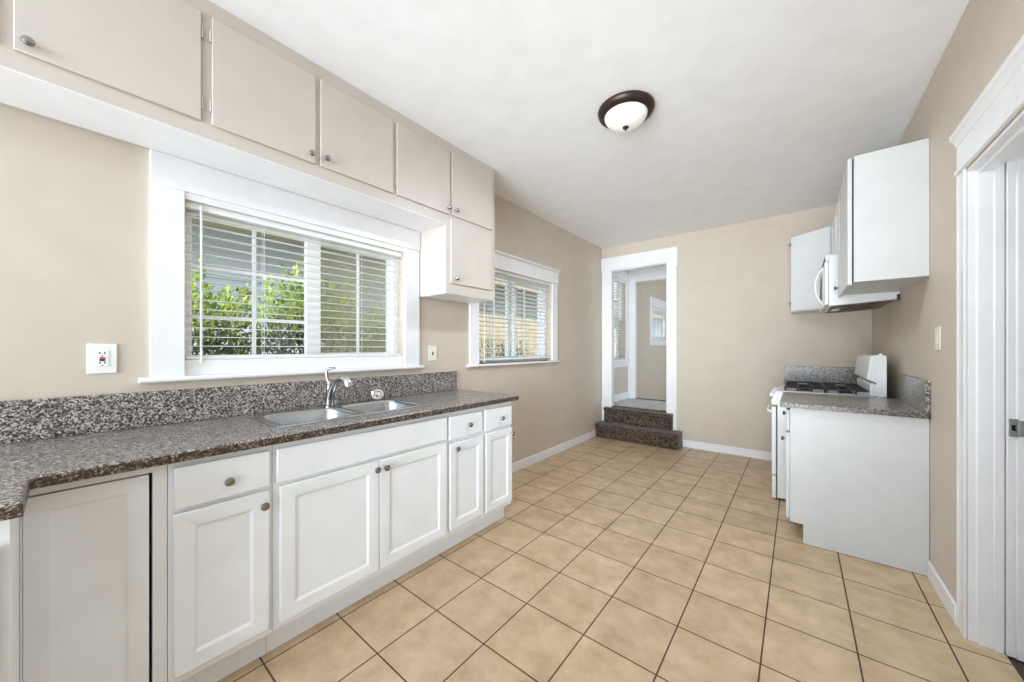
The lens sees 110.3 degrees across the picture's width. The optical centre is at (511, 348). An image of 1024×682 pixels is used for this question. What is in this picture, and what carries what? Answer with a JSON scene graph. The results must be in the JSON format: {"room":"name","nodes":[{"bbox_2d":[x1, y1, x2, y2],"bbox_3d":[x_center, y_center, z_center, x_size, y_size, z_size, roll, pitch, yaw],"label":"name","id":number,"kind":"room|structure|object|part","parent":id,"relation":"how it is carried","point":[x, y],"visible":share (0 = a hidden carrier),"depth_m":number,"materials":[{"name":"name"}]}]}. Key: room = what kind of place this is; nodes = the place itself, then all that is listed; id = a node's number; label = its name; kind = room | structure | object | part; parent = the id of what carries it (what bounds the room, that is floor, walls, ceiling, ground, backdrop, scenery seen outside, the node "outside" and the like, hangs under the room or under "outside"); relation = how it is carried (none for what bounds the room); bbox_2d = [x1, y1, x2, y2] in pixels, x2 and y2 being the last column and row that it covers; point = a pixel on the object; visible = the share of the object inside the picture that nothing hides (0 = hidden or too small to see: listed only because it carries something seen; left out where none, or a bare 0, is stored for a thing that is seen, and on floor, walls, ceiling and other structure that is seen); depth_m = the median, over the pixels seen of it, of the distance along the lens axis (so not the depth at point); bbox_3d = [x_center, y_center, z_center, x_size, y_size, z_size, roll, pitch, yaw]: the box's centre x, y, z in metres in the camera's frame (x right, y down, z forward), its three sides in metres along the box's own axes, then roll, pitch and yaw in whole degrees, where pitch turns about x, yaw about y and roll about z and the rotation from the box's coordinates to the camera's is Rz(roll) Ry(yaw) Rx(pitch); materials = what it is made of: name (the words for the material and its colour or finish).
{"room":"kitchen","nodes":[
{"label":"kitchen","id":0,"kind":"room"},
{"bbox_2d":[0,104,665,494],"bbox_3d":[0.610,0.185,4.635,0.160,3.430,11.200,0,0,39],"label":"wall","id":1,"kind":"structure","parent":0,"point":[75,202],"depth_m":1.59,"materials":[{"name":"beige paint"}]},
{"bbox_2d":[87,344,116,373],"bbox_3d":[-1.762,0.043,1.534,0.011,0.128,0.086,0,0,39],"label":"power outlet","id":2,"kind":"object","parent":1,"relation":"attached to","point":[101,358],"visible":1,"depth_m":1.53,"materials":[{"name":"white plastic"}]},
{"bbox_2d":[96,351,108,366],"bbox_3d":[-1.759,0.043,1.533,0.003,0.068,0.036,0,0,39],"label":"socket","id":3,"kind":"object","parent":2,"relation":"attached to","point":[102,357],"depth_m":1.53,"materials":[{"name":"white plastic"}]},
{"bbox_2d":[0,0,205,160],"bbox_3d":[-1.847,-1.223,1.147,0.360,0.612,1.282,0,0,39],"label":"upper cabinet","id":4,"kind":"object","parent":1,"relation":"attached to","point":[133,72],"visible":1,"depth_m":1.37,"materials":[{"name":"beige paint"}]},
{"bbox_3d":[-1.605,-1.018,1.184,0.028,0.031,0.031,0,0,39],"label":"knob","id":5,"kind":"part","parent":4,"relation":"part of","materials":[{"name":"silver metal"}]},
{"bbox_3d":[-1.492,-1.221,1.358,0.012,0.472,0.473,0,0,39],"label":"door","id":6,"kind":"part","parent":4,"relation":"part of","materials":[{"name":"beige paint"}]},
{"bbox_2d":[0,371,456,443],"bbox_3d":[-1.419,0.277,1.954,0.021,0.160,2.978,0,0,39],"label":"backsplash","id":7,"kind":"structure","parent":1,"relation":"attached to","point":[42,418],"depth_m":1.71,"materials":[{"name":"stone"}]},
{"bbox_2d":[138,149,424,382],"bbox_3d":[-1.257,-0.381,2.274,0.200,1.075,1.570,0,0,39],"label":"window","id":8,"kind":"structure","parent":1,"relation":"in","point":[173,180],"depth_m":1.97,"materials":[{"name":"white paint"}]},
{"bbox_3d":[-1.632,-0.315,1.691,0.018,0.900,0.120,0,0,39],"label":"casing","id":9,"kind":"part","parent":8,"relation":"part of","materials":[{"name":"white paint"}]},
{"bbox_3d":[-1.465,-0.328,2.075,0.040,0.765,0.659,0,0,39],"label":"sash","id":10,"kind":"part","parent":8,"relation":"part of","materials":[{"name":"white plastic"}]},
{"bbox_3d":[-1.301,-0.339,2.300,0.075,0.792,1.245,0,0,39],"label":"frame","id":11,"kind":"part","parent":8,"relation":"part of","materials":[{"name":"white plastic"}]},
{"bbox_2d":[185,200,401,362],"bbox_3d":[-1.236,-0.330,2.248,0.055,0.808,1.235,0,0,39],"label":"window blind","id":12,"kind":"object","parent":8,"relation":"attached to","point":[189,205],"visible":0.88,"depth_m":2.09,"materials":[{"name":"white plastic"}]},
{"bbox_3d":[-1.241,0.046,2.252,0.034,0.016,1.229,0,0,39],"label":"rail","id":13,"kind":"part","parent":12,"relation":"part of","materials":[{"name":"white plastic"}]},
{"bbox_3d":[-1.276,0.095,2.280,0.138,0.076,1.245,0,0,39],"label":"sill rail","id":14,"kind":"part","parent":8,"relation":"part of","materials":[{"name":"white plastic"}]},
{"bbox_3d":[-1.209,-0.748,2.226,0.010,0.035,1.245,0,0,39],"label":"head casing","id":15,"kind":"part","parent":8,"relation":"part of","materials":[{"name":"white paint"}]},
{"bbox_3d":[-1.134,-0.328,2.554,0.040,0.765,0.600,0,0,39],"label":"sash","id":16,"kind":"part","parent":8,"relation":"part of","materials":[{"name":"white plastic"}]},
{"bbox_3d":[-0.775,-0.315,2.762,0.018,0.900,0.133,0,0,39],"label":"casing","id":17,"kind":"part","parent":8,"relation":"part of","materials":[{"name":"white paint"}]},
{"bbox_2d":[192,0,393,215],"bbox_3d":[-1.156,-1.223,2.011,0.360,0.612,0.933,0,0,39],"label":"upper cabinet","id":18,"kind":"object","parent":1,"relation":"attached to","point":[275,117],"visible":1,"depth_m":1.83,"materials":[{"name":"beige paint"}]},
{"bbox_3d":[-1.187,-1.221,1.739,0.012,0.472,0.433,0,0,39],"label":"door","id":19,"kind":"part","parent":18,"relation":"part of","materials":[{"name":"beige paint"}]},
{"bbox_3d":[-1.051,-1.028,1.876,0.028,0.031,0.031,0,0,39],"label":"knob","id":20,"kind":"part","parent":18,"relation":"part of","materials":[{"name":"silver metal"}]},
{"bbox_3d":[-0.898,-1.222,2.100,0.012,0.467,0.442,0,0,39],"label":"door","id":21,"kind":"part","parent":18,"relation":"part of","materials":[{"name":"beige paint"}]},
{"bbox_2d":[428,345,436,360],"bbox_3d":[-0.651,0.037,2.925,0.007,0.126,0.086,0,0,39],"label":"wall plate","id":22,"kind":"object","parent":1,"relation":"attached to","point":[432,349],"visible":1,"depth_m":2.92,"materials":[{"name":"beige plastic"}]},
{"bbox_2d":[370,110,494,302],"bbox_3d":[-0.561,-0.969,2.754,0.360,1.120,0.972,0,0,39],"label":"upper cabinet","id":23,"kind":"object","parent":1,"relation":"attached to","point":[443,193],"visible":1,"depth_m":2.68,"materials":[{"name":"beige paint"}]},
{"bbox_3d":[-0.603,-1.222,2.469,0.012,0.465,0.447,0,0,39],"label":"door","id":24,"kind":"part","parent":23,"relation":"part of","materials":[{"name":"beige paint"}]},
{"bbox_3d":[-0.315,-0.725,2.829,0.012,0.474,0.453,0,0,39],"label":"door","id":25,"kind":"part","parent":23,"relation":"part of","materials":[{"name":"beige paint"}]},
{"bbox_3d":[-0.309,-1.228,2.836,0.012,0.464,0.451,0,0,39],"label":"door","id":26,"kind":"part","parent":23,"relation":"part of","materials":[{"name":"beige paint"}]},
{"bbox_2d":[466,250,560,366],"bbox_3d":[0.037,-0.398,3.884,0.206,1.133,1.586,0,0,39],"label":"window","id":27,"kind":"structure","parent":1,"relation":"in","point":[506,262],"depth_m":3.91,"materials":[{"name":"white paint"}]},
{"bbox_3d":[-0.348,-0.328,3.295,0.018,0.945,0.120,0,0,39],"label":"casing","id":28,"kind":"part","parent":27,"relation":"part of","materials":[{"name":"white paint"}]},
{"bbox_3d":[-0.177,-0.328,3.683,0.040,0.895,0.670,0,0,39],"label":"sash","id":29,"kind":"part","parent":27,"relation":"part of","materials":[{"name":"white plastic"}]},
{"bbox_3d":[-0.007,-0.328,3.916,0.075,0.945,1.275,0,0,39],"label":"frame","id":30,"kind":"part","parent":27,"relation":"part of","materials":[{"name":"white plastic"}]},
{"bbox_2d":[479,269,550,362],"bbox_3d":[0.058,-0.332,3.864,0.069,0.932,1.266,0,0,39],"label":"window blind","id":31,"kind":"object","parent":27,"relation":"attached to","point":[499,272],"visible":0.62,"depth_m":3.85,"materials":[{"name":"white plastic"}]},
{"bbox_3d":[-0.173,-0.329,3.546,0.002,0.866,0.002,0,0,9],"label":"ladder cord","id":32,"kind":"part","parent":31,"relation":"part of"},
{"bbox_3d":[0.053,0.106,3.868,0.048,0.016,1.260,0,0,39],"label":"rail","id":33,"kind":"part","parent":31,"relation":"part of","materials":[{"name":"white plastic"}]},
{"bbox_3d":[0.070,-0.329,3.850,0.002,0.866,0.002,0,0,39],"label":"ladder cord","id":34,"kind":"part","parent":31,"relation":"part of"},
{"bbox_3d":[0.147,-0.328,4.154,0.040,0.895,0.670,0,0,39],"label":"sash","id":35,"kind":"part","parent":27,"relation":"part of","materials":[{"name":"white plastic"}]},
{"bbox_3d":[0.100,-0.950,3.833,0.045,0.029,1.574,0,0,39],"label":"cap moulding","id":36,"kind":"part","parent":27,"relation":"part of","materials":[{"name":"white paint"}]},
{"bbox_3d":[0.523,-0.328,4.384,0.018,0.945,0.120,0,0,39],"label":"casing","id":37,"kind":"part","parent":27,"relation":"part of","materials":[{"name":"white paint"}]},
{"bbox_2d":[512,430,594,472],"bbox_3d":[0.366,1.252,4.190,0.016,0.095,2.750,0,0,39],"label":"baseboard","id":38,"kind":"structure","parent":1,"relation":"attached to","point":[523,463],"depth_m":4.29,"materials":[{"name":"white paint"}]},
{"bbox_2d":[614,391,628,401],"bbox_3d":[1.754,0.813,5.923,0.016,0.120,0.960,0,0,39],"label":"baseboard","id":39,"kind":"structure","parent":1,"relation":"attached to","point":[621,396],"depth_m":6.03,"materials":[{"name":"white paint"}]},
{"bbox_2d":[614,271,630,367],"bbox_3d":[1.714,-0.505,5.966,0.200,1.630,0.938,0,0,39],"label":"window","id":40,"kind":"structure","parent":1,"relation":"in","point":[624,276],"depth_m":6.22,"materials":[{"name":"white paint"}]},
{"bbox_3d":[1.668,-0.175,6.037,0.040,0.710,0.670,0,0,39],"label":"sash","id":41,"kind":"part","parent":40,"relation":"part of","materials":[{"name":"white plastic"}]},
{"bbox_3d":[1.699,-0.825,6.011,0.040,0.690,0.670,0,0,39],"label":"sash","id":42,"kind":"part","parent":40,"relation":"part of","materials":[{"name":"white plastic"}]},
{"bbox_2d":[614,277,624,358],"bbox_3d":[1.747,-0.496,5.973,0.058,1.344,0.660,0,0,39],"label":"window blind","id":43,"kind":"object","parent":40,"relation":"attached to","point":[617,281],"visible":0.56,"depth_m":6.06,"materials":[{"name":"white plastic"}]},
{"bbox_3d":[2.020,-0.495,6.253,0.020,1.350,0.108,0,0,39],"label":"casing","id":44,"kind":"part","parent":40,"relation":"part of","materials":[{"name":"white paint"}]},
{"bbox_2d":[650,296,665,345],"bbox_3d":[3.231,-0.565,7.853,0.190,0.990,1.540,0,0,39],"label":"window","id":45,"kind":"structure","parent":1,"relation":"in","point":[654,302],"depth_m":7.53,"materials":[{"name":"white paint"}]},
{"bbox_3d":[2.858,-0.540,7.300,0.020,0.640,0.130,0,0,39],"label":"casing","id":46,"kind":"part","parent":45,"relation":"part of","materials":[{"name":"white paint"}]},
{"bbox_3d":[3.188,-0.540,7.888,0.040,0.640,1.200,0,0,39],"label":"sash","id":47,"kind":"part","parent":45,"relation":"part of","materials":[{"name":"white plastic"}]},
{"bbox_2d":[653,307,665,319],"bbox_3d":[3.248,-0.749,7.840,0.069,0.218,1.190,0,0,39],"label":"window blind","id":48,"kind":"object","parent":45,"relation":"attached to","point":[656,310],"visible":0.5,"depth_m":7.80,"materials":[{"name":"white plastic"}]},
{"bbox_2d":[208,0,968,280],"bbox_3d":[2.570,-1.580,3.131,5.100,0.100,11.300,0,0,39],"label":"ceiling","id":49,"kind":"structure","parent":0,"point":[761,109],"depth_m":2.07,"materials":[{"name":"white paint"}]},
{"bbox_2d":[598,90,654,131],"bbox_3d":[0.725,-1.459,2.276,0.348,0.140,0.348,0,0,39],"label":"ceiling lamp","id":50,"kind":"object","parent":49,"relation":"attached to","point":[625,111],"visible":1,"depth_m":2.19,"materials":[{"name":"white glass"}]},
{"bbox_3d":[0.725,-1.450,2.276,0.262,0.074,0.262,0,0,39],"label":"lamp shade","id":51,"kind":"part","parent":50,"relation":"part of","materials":[{"name":"white glass"}]},
{"bbox_2d":[217,436,1023,681],"bbox_3d":[1.176,1.360,1.390,5.100,0.120,6.840,0,0,39],"label":"floor","id":52,"kind":"structure","parent":0,"point":[607,560],"depth_m":1.83,"materials":[{"name":"beige tile"}]},
{"bbox_2d":[0,517,19,681],"bbox_3d":[-1.746,0.847,0.832,0.894,0.906,0.718,0,0,39],"label":"base cabinet","id":53,"kind":"object","parent":52,"relation":"on","point":[9,529],"visible":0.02,"depth_m":0.84,"materials":[{"name":"white paint"}]},
{"bbox_2d":[0,389,518,520],"bbox_3d":[-1.053,0.374,1.682,0.930,0.035,3.010,0,0,39],"label":"countertop","id":54,"kind":"structure","parent":53,"relation":"on","point":[25,466],"depth_m":1.34,"materials":[{"name":"stone"}]},
{"bbox_2d":[245,398,430,428],"bbox_3d":[-0.955,0.443,2.060,0.466,0.182,0.852,0,0,39],"label":"sink","id":55,"kind":"object","parent":54,"relation":"in","point":[289,418],"visible":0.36,"depth_m":2.05,"materials":[{"name":"silver metal"}]},
{"bbox_3d":[-1.089,0.443,1.893,0.466,0.182,0.426,0,0,39],"label":"bowl","id":56,"kind":"part","parent":55,"relation":"part of","materials":[{"name":"silver metal"}]},
{"bbox_2d":[371,389,383,398],"bbox_3d":[-0.928,0.313,2.462,0.054,0.069,0.081,0,0,39],"label":"strainer","id":57,"kind":"object","parent":55,"relation":"on","point":[376,393],"visible":1,"depth_m":2.46,"materials":[{"name":"silver metal"}]},
{"bbox_3d":[-0.823,0.443,2.226,0.466,0.182,0.426,0,0,39],"label":"bowl","id":58,"kind":"part","parent":55,"relation":"part of","materials":[{"name":"silver metal"}]},
{"bbox_2d":[324,367,352,406],"bbox_3d":[-1.038,0.232,2.135,0.219,0.240,0.060,0,0,26],"label":"faucet","id":59,"kind":"object","parent":54,"relation":"on","point":[331,387],"visible":1,"depth_m":2.14,"materials":[{"name":"silver metal"}]},
{"bbox_3d":[-1.102,0.164,2.165,0.067,0.105,0.025,0,0,5],"label":"lever","id":60,"kind":"part","parent":59,"relation":"part of","materials":[{"name":"silver metal"}]},
{"bbox_3d":[-1.062,0.237,2.141,0.146,0.150,0.047,0,0,29],"label":"spout","id":61,"kind":"part","parent":59,"relation":"part of","materials":[{"name":"silver metal"}]},
{"bbox_2d":[20,465,166,681],"bbox_3d":[-1.530,0.847,1.312,0.631,0.906,0.298,0,0,39],"label":"base cabinet","id":62,"kind":"object","parent":52,"relation":"on","point":[93,551],"visible":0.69,"depth_m":1.11,"materials":[{"name":"white paint"}]},
{"bbox_2d":[167,445,271,681],"bbox_3d":[-1.319,0.847,1.537,0.680,0.906,0.313,0,0,39],"label":"base cabinet","id":63,"kind":"object","parent":52,"relation":"on","point":[219,507],"visible":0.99,"depth_m":1.33,"materials":[{"name":"white paint"}]},
{"bbox_3d":[-1.083,0.488,1.350,0.019,0.147,0.288,0,0,39],"label":"drawer","id":64,"kind":"part","parent":63,"relation":"part of","materials":[{"name":"white paint"}]},
{"bbox_3d":[-1.061,0.500,1.340,0.030,0.033,0.033,0,0,39],"label":"knob","id":65,"kind":"part","parent":63,"relation":"part of","materials":[{"name":"silver metal"}]},
{"bbox_3d":[-0.990,0.632,1.429,0.030,0.033,0.033,0,0,39],"label":"knob","id":66,"kind":"part","parent":63,"relation":"part of","materials":[{"name":"silver metal"}]},
{"bbox_2d":[266,413,446,652],"bbox_3d":[-0.927,0.847,2.026,0.680,0.906,0.937,0,0,39],"label":"base cabinet","id":67,"kind":"object","parent":52,"relation":"on","point":[354,512],"visible":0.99,"depth_m":1.73,"materials":[{"name":"white paint"}]},
{"bbox_3d":[-0.831,0.859,1.665,0.020,0.566,0.448,0,0,39],"label":"door","id":68,"kind":"part","parent":67,"relation":"part of","materials":[{"name":"white paint"}]},
{"bbox_3d":[-0.683,0.617,1.812,0.030,0.033,0.033,0,0,39],"label":"knob","id":69,"kind":"part","parent":67,"relation":"part of","materials":[{"name":"silver metal"}]},
{"bbox_3d":[-0.650,0.619,1.853,0.030,0.033,0.033,0,0,39],"label":"knob","id":70,"kind":"part","parent":67,"relation":"part of","materials":[{"name":"silver metal"}]},
{"bbox_3d":[-0.547,0.859,2.019,0.020,0.566,0.450,0,0,39],"label":"door","id":71,"kind":"part","parent":67,"relation":"part of","materials":[{"name":"white paint"}]},
{"bbox_2d":[439,407,482,553],"bbox_3d":[-0.534,0.847,2.518,0.680,0.906,0.318,0,0,39],"label":"base cabinet","id":72,"kind":"object","parent":52,"relation":"on","point":[464,441],"visible":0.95,"depth_m":2.31,"materials":[{"name":"white paint"}]},
{"bbox_3d":[-0.301,0.496,2.328,0.019,0.147,0.295,0,0,39],"label":"drawer","id":73,"kind":"part","parent":72,"relation":"part of","materials":[{"name":"white paint"}]},
{"bbox_3d":[-0.296,0.865,2.333,0.020,0.535,0.299,0,0,39],"label":"door","id":74,"kind":"part","parent":72,"relation":"part of","materials":[{"name":"white paint"}]},
{"bbox_2d":[475,401,514,532],"bbox_3d":[-0.334,0.847,2.767,0.680,0.906,0.317,0,0,39],"label":"base cabinet","id":75,"kind":"object","parent":52,"relation":"on","point":[497,433],"visible":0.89,"depth_m":2.57,"materials":[{"name":"white paint"}]},
{"bbox_3d":[-0.099,0.496,2.580,0.019,0.147,0.292,0,0,39],"label":"drawer","id":76,"kind":"part","parent":75,"relation":"part of","materials":[{"name":"white paint"}]},
{"bbox_3d":[-0.096,0.866,2.583,0.020,0.548,0.286,0,0,39],"label":"door","id":77,"kind":"part","parent":75,"relation":"part of","materials":[{"name":"white paint"}]},
{"bbox_2d":[595,407,681,449],"bbox_3d":[1.751,1.085,5.000,1.135,0.429,0.284,0,0,39],"label":"carpeted steps","id":78,"kind":"structure","parent":52,"relation":"on","point":[645,427],"depth_m":4.93,"materials":[{"name":"brown carpet"}]},
{"bbox_2d":[766,354,886,500],"bbox_3d":[2.736,0.669,3.178,0.740,1.262,0.766,0,0,39],"label":"gas range","id":79,"kind":"object","parent":52,"relation":"on","point":[872,369],"visible":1,"depth_m":3.04,"materials":[{"name":"white metal"}]},
{"bbox_3d":[2.467,0.549,3.395,0.049,0.032,0.642,0,0,39],"label":"handle","id":80,"kind":"part","parent":79,"relation":"part of","materials":[{"name":"white metal"}]},
{"bbox_3d":[2.495,0.792,3.372,0.032,0.585,0.754,0,0,39],"label":"oven door","id":81,"kind":"part","parent":79,"relation":"part of","materials":[{"name":"white metal"}]},
{"bbox_3d":[2.496,1.192,3.372,0.030,0.193,0.754,0,0,39],"label":"broiler drawer","id":82,"kind":"part","parent":79,"relation":"part of","materials":[{"name":"white metal"}]},
{"bbox_3d":[2.497,0.428,3.371,0.044,0.113,0.760,0,0,39],"label":"control panel","id":83,"kind":"part","parent":79,"relation":"part of","materials":[{"name":"white metal"}]},
{"bbox_2d":[776,384,882,397],"bbox_3d":[2.759,0.374,3.161,0.643,0.021,0.764,0,0,39],"label":"cooktop","id":84,"kind":"object","parent":79,"relation":"in","point":[780,389],"depth_m":2.99,"materials":[{"name":"grey metal"}]},
{"bbox_2d":[781,408,928,574],"bbox_3d":[2.342,0.851,2.530,0.680,0.898,0.718,0,0,39],"label":"base cabinet","id":85,"kind":"object","parent":52,"relation":"on","point":[857,484],"visible":0.96,"depth_m":2.21,"materials":[{"name":"white paint"}]},
{"bbox_3d":[2.113,0.492,2.721,0.020,0.145,0.680,0,0,39],"label":"drawer","id":86,"kind":"part","parent":85,"relation":"part of","materials":[{"name":"white paint"}]},
{"bbox_3d":[2.112,0.872,2.722,0.022,0.587,0.680,0,0,39],"label":"door","id":87,"kind":"part","parent":85,"relation":"part of","materials":[{"name":"white paint"}]},
{"bbox_2d":[780,392,930,418],"bbox_3d":[2.334,0.383,2.521,0.684,0.035,0.748,0,0,39],"label":"countertop","id":88,"kind":"structure","parent":85,"relation":"on","point":[826,402],"depth_m":2.36,"materials":[{"name":"stone"}]},
{"bbox_3d":[3.237,0.851,3.623,0.649,0.898,0.533,0,0,39],"label":"base cabinet","id":89,"kind":"object","parent":52,"relation":"on","visible":0},
{"bbox_2d":[783,381,844,385],"bbox_3d":[3.214,0.383,3.640,0.709,0.035,0.537,0,0,39],"label":"countertop","id":90,"kind":"structure","parent":89,"relation":"on","point":[784,382],"depth_m":3.73,"materials":[{"name":"stone"}]},
{"bbox_2d":[613,398,665,411],"bbox_3d":[2.274,0.933,5.513,1.340,0.120,1.150,0,0,39],"label":"floor","id":91,"kind":"structure","parent":0,"point":[654,405],"depth_m":5.57,"materials":[{"name":"grey carpet"}]},
{"bbox_2d":[628,266,665,400],"bbox_3d":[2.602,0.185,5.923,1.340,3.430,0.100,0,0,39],"label":"door frame","id":92,"kind":"structure","parent":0,"point":[654,273],"depth_m":6.25,"materials":[{"name":"beige wall paint"}]},
{"bbox_2d":[602,205,871,451],"bbox_3d":[3.338,-0.115,3.963,4.940,2.830,0.120,0,0,39],"label":"wall","id":93,"kind":"structure","parent":0,"point":[737,330],"depth_m":4.32,"materials":[{"name":"beige paint"}]},
{"bbox_2d":[601,246,677,430],"bbox_3d":[1.830,-0.036,5.155,1.086,2.672,0.149,0,0,39],"label":"door frame","id":94,"kind":"structure","parent":93,"relation":"in","point":[668,257],"depth_m":5.09,"materials":[{"name":"white paint"}]},
{"bbox_3d":[1.434,0.062,5.396,0.160,2.475,0.022,0,0,39],"label":"casing","id":95,"kind":"part","parent":94,"relation":"part of","materials":[{"name":"white paint"}]},
{"bbox_3d":[1.789,-1.270,5.109,1.080,0.190,0.026,0,0,39],"label":"head casing","id":96,"kind":"part","parent":94,"relation":"part of","materials":[{"name":"white paint"}]},
{"bbox_3d":[2.162,0.062,4.814,0.116,2.475,0.022,0,0,39],"label":"casing","id":97,"kind":"part","parent":94,"relation":"part of","materials":[{"name":"white paint"}]},
{"bbox_2d":[683,439,771,460],"bbox_3d":[2.687,1.252,4.397,1.080,0.095,0.016,0,0,39],"label":"baseboard","id":98,"kind":"structure","parent":93,"relation":"attached to","point":[751,453],"depth_m":4.40,"materials":[{"name":"white paint"}]},
{"bbox_2d":[784,366,860,383],"bbox_3d":[3.368,0.280,3.849,0.688,0.169,0.020,0,0,39],"label":"backsplash","id":99,"kind":"structure","parent":93,"relation":"attached to","point":[791,373],"depth_m":3.85,"materials":[{"name":"stone"}]},
{"bbox_2d":[788,226,872,313],"bbox_3d":[3.225,-0.785,3.621,0.667,0.790,0.553,0,0,39],"label":"upper cabinet","id":100,"kind":"object","parent":93,"relation":"attached to","point":[809,250],"visible":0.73,"depth_m":3.62,"materials":[{"name":"white paint"}]},
{"bbox_3d":[3.007,-0.786,3.599,0.019,0.772,0.379,0,0,-14],"label":"door","id":101,"kind":"part","parent":100,"relation":"part of","materials":[{"name":"white paint"}]},
{"bbox_2d":[872,0,1023,602],"bbox_3d":[1.627,-0.115,0.952,0.170,2.830,6.720,0,0,39],"label":"wall","id":102,"kind":"structure","parent":0,"point":[987,32],"depth_m":1.83,"materials":[{"name":"beige paint"}]},
{"bbox_2d":[832,202,837,253],"bbox_3d":[2.931,-0.980,3.011,0.364,0.448,0.760,0,0,39],"label":"upper cabinet","id":103,"kind":"object","parent":102,"relation":"attached to","point":[835,217],"visible":0.15,"depth_m":3.06,"materials":[{"name":"white paint"}]},
{"bbox_3d":[2.936,-0.980,3.246,0.020,0.436,0.372,0,0,39],"label":"door","id":104,"kind":"part","parent":103,"relation":"part of","materials":[{"name":"white paint"}]},
{"bbox_3d":[2.701,-0.980,2.952,0.020,0.436,0.373,0,0,39],"label":"door","id":105,"kind":"part","parent":103,"relation":"part of","materials":[{"name":"white paint"}]},
{"bbox_2d":[813,254,899,313],"bbox_3d":[2.885,-0.542,3.049,0.482,0.421,0.750,0,0,39],"label":"microwave","id":106,"kind":"object","parent":103,"relation":"attached to","point":[829,301],"visible":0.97,"depth_m":2.84,"materials":[{"name":"white plastic"}]},
{"bbox_3d":[2.636,-0.529,3.061,0.078,0.327,0.022,0,0,39],"label":"handle","id":107,"kind":"part","parent":106,"relation":"part of","materials":[{"name":"white plastic"}]},
{"bbox_3d":[2.818,-0.525,3.231,0.028,0.350,0.544,0,0,39],"label":"door","id":108,"kind":"part","parent":106,"relation":"part of","materials":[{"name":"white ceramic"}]},
{"bbox_3d":[2.587,-0.525,2.939,0.024,0.350,0.193,0,0,39],"label":"control panel","id":109,"kind":"part","parent":106,"relation":"part of","materials":[{"name":"white plastic"}]},
{"bbox_2d":[834,138,929,297],"bbox_3d":[2.464,-0.802,2.433,0.372,0.804,0.718,0,0,39],"label":"upper cabinet","id":110,"kind":"object","parent":102,"relation":"attached to","point":[884,194],"visible":1,"depth_m":2.15,"materials":[{"name":"white paint"}]},
{"bbox_3d":[2.349,-0.799,2.522,0.022,0.798,0.697,0,0,39],"label":"door","id":111,"kind":"part","parent":110,"relation":"part of","materials":[{"name":"white paint"}]},
{"bbox_2d":[898,374,930,412],"bbox_3d":[2.583,0.273,2.300,0.020,0.183,0.700,0,0,39],"label":"backsplash","id":112,"kind":"structure","parent":102,"relation":"attached to","point":[914,391],"depth_m":2.20,"materials":[{"name":"stone"}]},
{"bbox_2d":[935,326,940,349],"bbox_3d":[2.277,-0.053,1.909,0.009,0.127,0.090,0,0,39],"label":"light switch","id":113,"kind":"object","parent":102,"relation":"attached to","point":[937,329],"visible":1,"depth_m":1.89,"materials":[{"name":"beige plastic"}]},
{"bbox_2d":[927,560,956,625],"bbox_3d":[2.229,1.252,1.852,0.014,0.095,0.463,0,0,39],"label":"baseboard","id":114,"kind":"structure","parent":102,"relation":"attached to","point":[942,591],"depth_m":1.81,"materials":[{"name":"white paint"}]},
{"bbox_2d":[949,35,1023,661],"bbox_3d":[1.832,0.151,1.209,0.230,2.298,1.047,0,0,39],"label":"door","id":115,"kind":"structure","parent":102,"relation":"in","point":[990,194],"depth_m":1.54,"materials":[{"name":"white paint"}]},
{"bbox_3d":[2.055,0.247,1.632,0.010,2.105,0.093,0,0,39],"label":"casing","id":116,"kind":"part","parent":115,"relation":"part of","materials":[{"name":"white paint"}]},
{"bbox_3d":[1.754,-0.969,1.271,0.030,0.058,1.037,0,0,39],"label":"crown moulding","id":117,"kind":"part","parent":115,"relation":"part of","materials":[{"name":"white paint"}]},
{"bbox_3d":[2.103,0.333,1.496,0.023,0.075,0.008,0,0,39],"label":"strike plate","id":118,"kind":"part","parent":115,"relation":"part of","materials":[{"name":"grey metal"}]},
{"label":"outside","id":119,"kind":"structure","parent":0,"visible":0},
{"bbox_3d":[0.198,1.970,9.448,6.500,0.100,27.000,0,0,39],"label":"ground","id":120,"kind":"structure","parent":119,"visible":0},
{"bbox_2d":[192,256,267,354],"bbox_3d":[-2.522,0.606,2.844,0.901,2.652,0.891,0,0,39],"label":"shrub","id":121,"kind":"object","parent":120,"relation":"on","point":[226,298],"visible":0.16,"depth_m":2.82,"materials":[{"name":"green plant"}]},
{"bbox_2d":[249,252,363,354],"bbox_3d":[-2.054,0.493,3.590,0.902,2.877,0.884,0,0,39],"label":"shrub","id":122,"kind":"object","parent":120,"relation":"on","point":[293,333],"visible":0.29,"depth_m":3.49,"materials":[{"name":"green plant"}]},
{"bbox_2d":[342,302,385,351],"bbox_3d":[-1.489,0.674,4.295,0.905,2.515,0.889,0,0,39],"label":"shrub","id":123,"kind":"object","parent":120,"relation":"on","point":[380,347],"visible":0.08,"depth_m":4.13,"materials":[{"name":"green plant"}]},
{"bbox_2d":[192,217,660,354],"bbox_3d":[-0.111,-0.390,9.695,3.710,4.620,25.600,0,0,39],"label":"neighbor house","id":124,"kind":"structure","parent":120,"relation":"on","point":[207,232],"depth_m":4.39,"materials":[{"name":"grey paint"}]},
{"bbox_2d":[479,337,534,356],"bbox_3d":[-0.147,0.861,6.211,0.900,2.147,1.223,0,0,39],"label":"shrub","id":125,"kind":"object","parent":120,"relation":"on","point":[501,346],"visible":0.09,"depth_m":6.18,"materials":[{"name":"green plant"}]},
{"bbox_2d":[479,314,615,356],"bbox_3d":[1.992,0.635,9.897,0.060,2.570,10.143,0,0,39],"label":"fence","id":126,"kind":"object","parent":120,"relation":"on","point":[532,348],"visible":0.05,"depth_m":7.15,"materials":[{"name":"beige wood"}]}
]}

